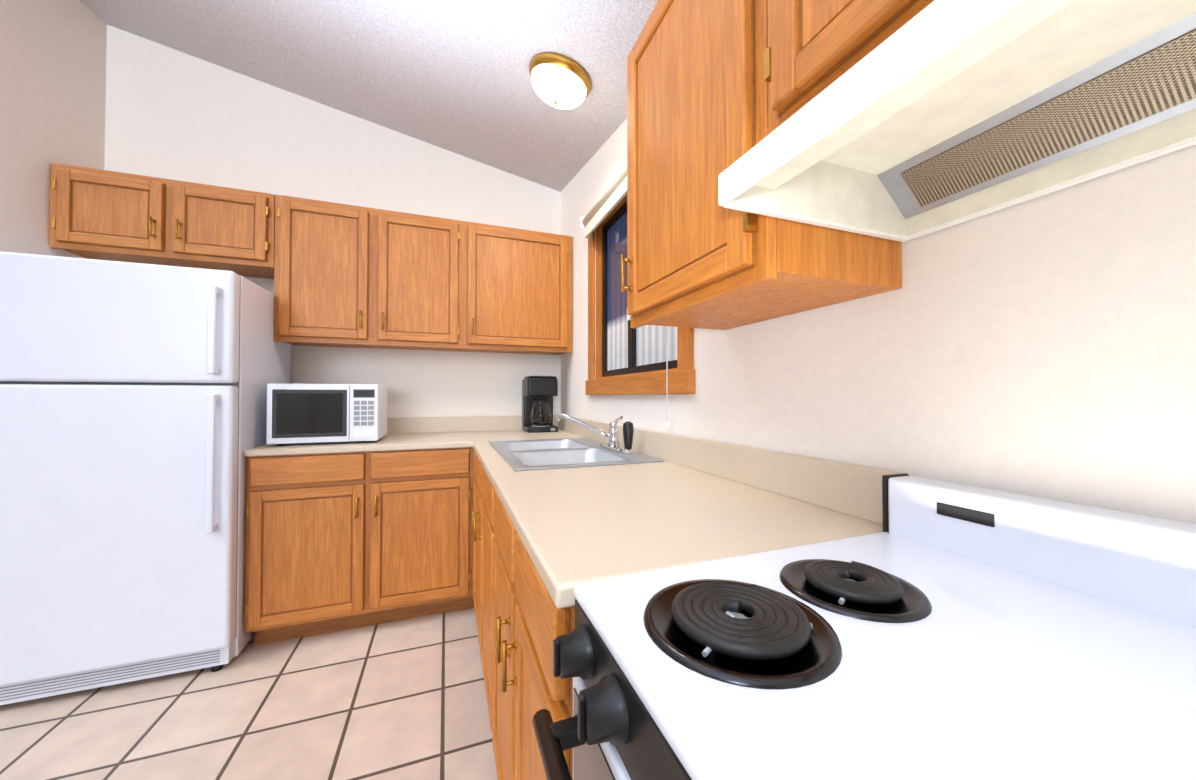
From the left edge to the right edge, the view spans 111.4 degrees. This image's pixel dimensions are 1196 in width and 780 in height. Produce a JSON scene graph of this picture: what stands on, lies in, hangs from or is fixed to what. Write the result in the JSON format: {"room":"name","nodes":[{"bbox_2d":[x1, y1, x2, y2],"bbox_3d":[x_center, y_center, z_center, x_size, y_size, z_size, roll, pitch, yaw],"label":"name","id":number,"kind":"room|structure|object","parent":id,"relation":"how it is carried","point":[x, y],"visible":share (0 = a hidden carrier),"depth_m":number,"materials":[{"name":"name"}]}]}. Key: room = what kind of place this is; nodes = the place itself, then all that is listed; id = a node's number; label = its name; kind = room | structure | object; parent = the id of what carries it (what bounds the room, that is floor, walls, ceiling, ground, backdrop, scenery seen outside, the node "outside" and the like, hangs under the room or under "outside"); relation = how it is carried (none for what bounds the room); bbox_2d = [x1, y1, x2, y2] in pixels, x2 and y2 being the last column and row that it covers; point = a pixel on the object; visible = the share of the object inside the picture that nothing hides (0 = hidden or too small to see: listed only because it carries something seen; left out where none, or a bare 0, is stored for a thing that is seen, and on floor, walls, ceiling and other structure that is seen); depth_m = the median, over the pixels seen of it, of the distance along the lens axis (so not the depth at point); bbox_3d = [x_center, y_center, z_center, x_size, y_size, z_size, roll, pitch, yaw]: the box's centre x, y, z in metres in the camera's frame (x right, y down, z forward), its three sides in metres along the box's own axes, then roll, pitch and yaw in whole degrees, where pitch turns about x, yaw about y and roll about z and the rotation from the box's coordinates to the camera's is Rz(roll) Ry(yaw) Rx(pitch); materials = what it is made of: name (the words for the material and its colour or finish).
{"room":"kitchen","nodes":[
{"label":"kitchen","id":0,"kind":"room"},
{"bbox_2d":[0,0,106,257],"bbox_3d":[-1.817,-0.503,-0.057,0.120,3.300,4.570,0,-1,-20],"label":"wall","id":1,"kind":"structure","parent":0,"point":[52,80],"depth_m":1.79,"materials":[{"name":"paint"}]},
{"bbox_2d":[0,608,497,779],"bbox_3d":[-0.638,1.204,0.422,2.680,0.100,4.690,0,-1,-20],"label":"floor","id":2,"kind":"structure","parent":0,"point":[406,699],"depth_m":1.45,"materials":[{"name":"tile"}]},
{"bbox_2d":[0,251,291,704],"bbox_3d":[-2.010,0.332,1.862,0.795,1.684,0.737,0,-1,-20],"label":"fridge","id":3,"kind":"object","parent":2,"relation":"on","point":[133,411],"visible":0.92,"depth_m":1.58,"materials":[{"name":"white metal"}]},
{"bbox_2d":[244,447,483,645],"bbox_3d":[-1.193,0.740,2.256,1.004,0.878,0.629,0,-1,-20],"label":"base cabinet","id":4,"kind":"object","parent":2,"relation":"on","point":[334,542],"depth_m":1.94,"materials":[{"name":"brown wood"}]},
{"bbox_2d":[244,417,463,456],"bbox_3d":[-1.228,0.235,2.248,0.930,0.131,0.633,0,-1,-20],"label":"countertop","id":5,"kind":"structure","parent":4,"relation":"on","point":[406,433],"depth_m":2.10,"materials":[{"name":"laminate"}]},
{"bbox_2d":[266,383,387,445],"bbox_3d":[-1.383,0.120,2.137,0.460,0.294,0.364,0,-1,-20],"label":"microwave","id":6,"kind":"object","parent":5,"relation":"on","point":[309,413],"visible":1,"depth_m":1.97,"materials":[{"name":"white plastic"}]},
{"bbox_2d":[460,416,901,608],"bbox_3d":[-0.177,0.227,1.720,0.671,0.131,2.357,0,-1,-20],"label":"countertop","id":7,"kind":"structure","parent":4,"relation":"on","point":[690,500],"depth_m":0.85,"materials":[{"name":"laminate"}]},
{"bbox_2d":[522,376,557,432],"bbox_3d":[-0.385,0.093,2.725,0.200,0.365,0.258,0,-1,-20],"label":"coffee maker","id":8,"kind":"object","parent":7,"relation":"on","point":[539,393],"visible":1,"depth_m":2.66,"materials":[{"name":"black plastic"}]},
{"bbox_2d":[489,413,663,470],"bbox_3d":[-0.158,0.260,1.769,0.534,0.320,0.845,0,-1,-20],"label":"sink","id":9,"kind":"object","parent":7,"relation":"in","point":[522,455],"visible":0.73,"depth_m":1.74,"materials":[{"name":"silver metal"}]},
{"bbox_2d":[556,413,633,454],"bbox_3d":[-0.018,0.177,1.698,0.254,0.155,0.291,0,-1,-20],"label":"faucet","id":10,"kind":"object","parent":7,"relation":"on","point":[613,447],"depth_m":1.74,"materials":[{"name":"silver metal"}]},
{"bbox_2d":[484,470,555,618],"bbox_3d":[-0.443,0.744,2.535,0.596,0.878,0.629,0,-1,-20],"label":"base cabinet","id":11,"kind":"object","parent":2,"relation":"on","point":[513,584],"depth_m":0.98,"materials":[{"name":"brown wood"}]},
{"bbox_2d":[484,415,563,418],"bbox_3d":[-0.451,0.239,2.530,0.480,0.131,0.647,0,-1,-20],"label":"countertop","id":12,"kind":"structure","parent":11,"relation":"on","point":[554,416],"depth_m":2.79,"materials":[{"name":"laminate"}]},
{"bbox_2d":[532,473,1195,779],"bbox_3d":[0.364,0.646,0.248,0.676,1.010,0.760,0,-1,-20],"label":"stove","id":13,"kind":"object","parent":2,"relation":"on","point":[938,630],"visible":1,"depth_m":0.38,"materials":[{"name":"white metal"}]},
{"bbox_2d":[104,25,560,417],"bbox_3d":[-1.435,-0.466,2.587,2.680,3.300,0.120,0,-1,-20],"label":"wall","id":14,"kind":"structure","parent":0,"point":[172,114],"depth_m":2.46,"materials":[{"name":"paint"}]},
{"bbox_2d":[49,163,274,278],"bbox_3d":[-2.104,-0.823,2.085,0.824,0.380,0.358,0,-1,-20],"label":"upper cabinet","id":15,"kind":"object","parent":14,"relation":"attached to","point":[99,214],"visible":0.98,"depth_m":1.95,"materials":[{"name":"brown wood"}]},
{"bbox_2d":[273,195,464,351],"bbox_3d":[-1.288,-0.635,2.401,0.925,0.748,0.329,0,-1,-20],"label":"upper cabinet","id":16,"kind":"object","parent":14,"relation":"attached to","point":[351,276],"depth_m":2.25,"materials":[{"name":"brown wood"}]},
{"bbox_2d":[465,221,571,354],"bbox_3d":[-0.535,-0.631,2.681,0.681,0.748,0.329,0,-1,-20],"label":"upper cabinet","id":17,"kind":"object","parent":14,"relation":"attached to","point":[518,282],"depth_m":2.53,"materials":[{"name":"brown wood"}]},
{"bbox_2d":[79,0,657,191],"bbox_3d":[-0.638,-1.487,0.460,2.680,1.168,4.690,0,-1,-20],"label":"ceiling","id":18,"kind":"structure","parent":0,"point":[452,75],"depth_m":1.89,"materials":[{"name":"white paint"}]},
{"bbox_2d":[529,52,590,108],"bbox_3d":[-0.157,-1.262,1.694,0.260,0.141,0.260,0,-1,-20],"label":"light fixture","id":19,"kind":"object","parent":18,"relation":"attached to","point":[559,81],"visible":0.98,"depth_m":1.63,"materials":[{"name":"white glass"}]},
{"bbox_2d":[560,119,1195,523],"bbox_3d":[0.561,-0.490,0.892,0.120,3.300,4.450,0,-1,-20],"label":"wall","id":20,"kind":"structure","parent":0,"point":[1042,347],"depth_m":0.61,"materials":[{"name":"paint"}]},
{"bbox_2d":[580,163,694,429],"bbox_3d":[0.139,-0.430,1.855,0.150,1.156,1.064,0,-1,-20],"label":"window unit","id":21,"kind":"structure","parent":20,"relation":"in","point":[650,359],"depth_m":2.03,"materials":[{"name":"brown wood"}]},
{"bbox_2d":[621,0,901,329],"bbox_3d":[0.295,-0.540,0.916,0.358,0.740,0.502,0,-1,-20],"label":"upper cabinet","id":22,"kind":"object","parent":20,"relation":"attached to","point":[698,256],"visible":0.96,"depth_m":0.78,"materials":[{"name":"brown wood"}]},
{"bbox_2d":[764,0,933,134],"bbox_3d":[0.516,-0.652,0.324,0.358,0.532,0.762,0,-1,-20],"label":"upper cabinet","id":23,"kind":"object","parent":20,"relation":"attached to","point":[815,48],"visible":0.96,"depth_m":0.53,"materials":[{"name":"brown wood"}]},
{"bbox_2d":[718,0,1195,241],"bbox_3d":[0.493,-0.328,0.309,0.405,0.111,0.760,0,-1,-20],"label":"range hood","id":24,"kind":"object","parent":20,"relation":"attached to","point":[934,116],"visible":1,"depth_m":0.49,"materials":[{"name":"metal"}]}
]}

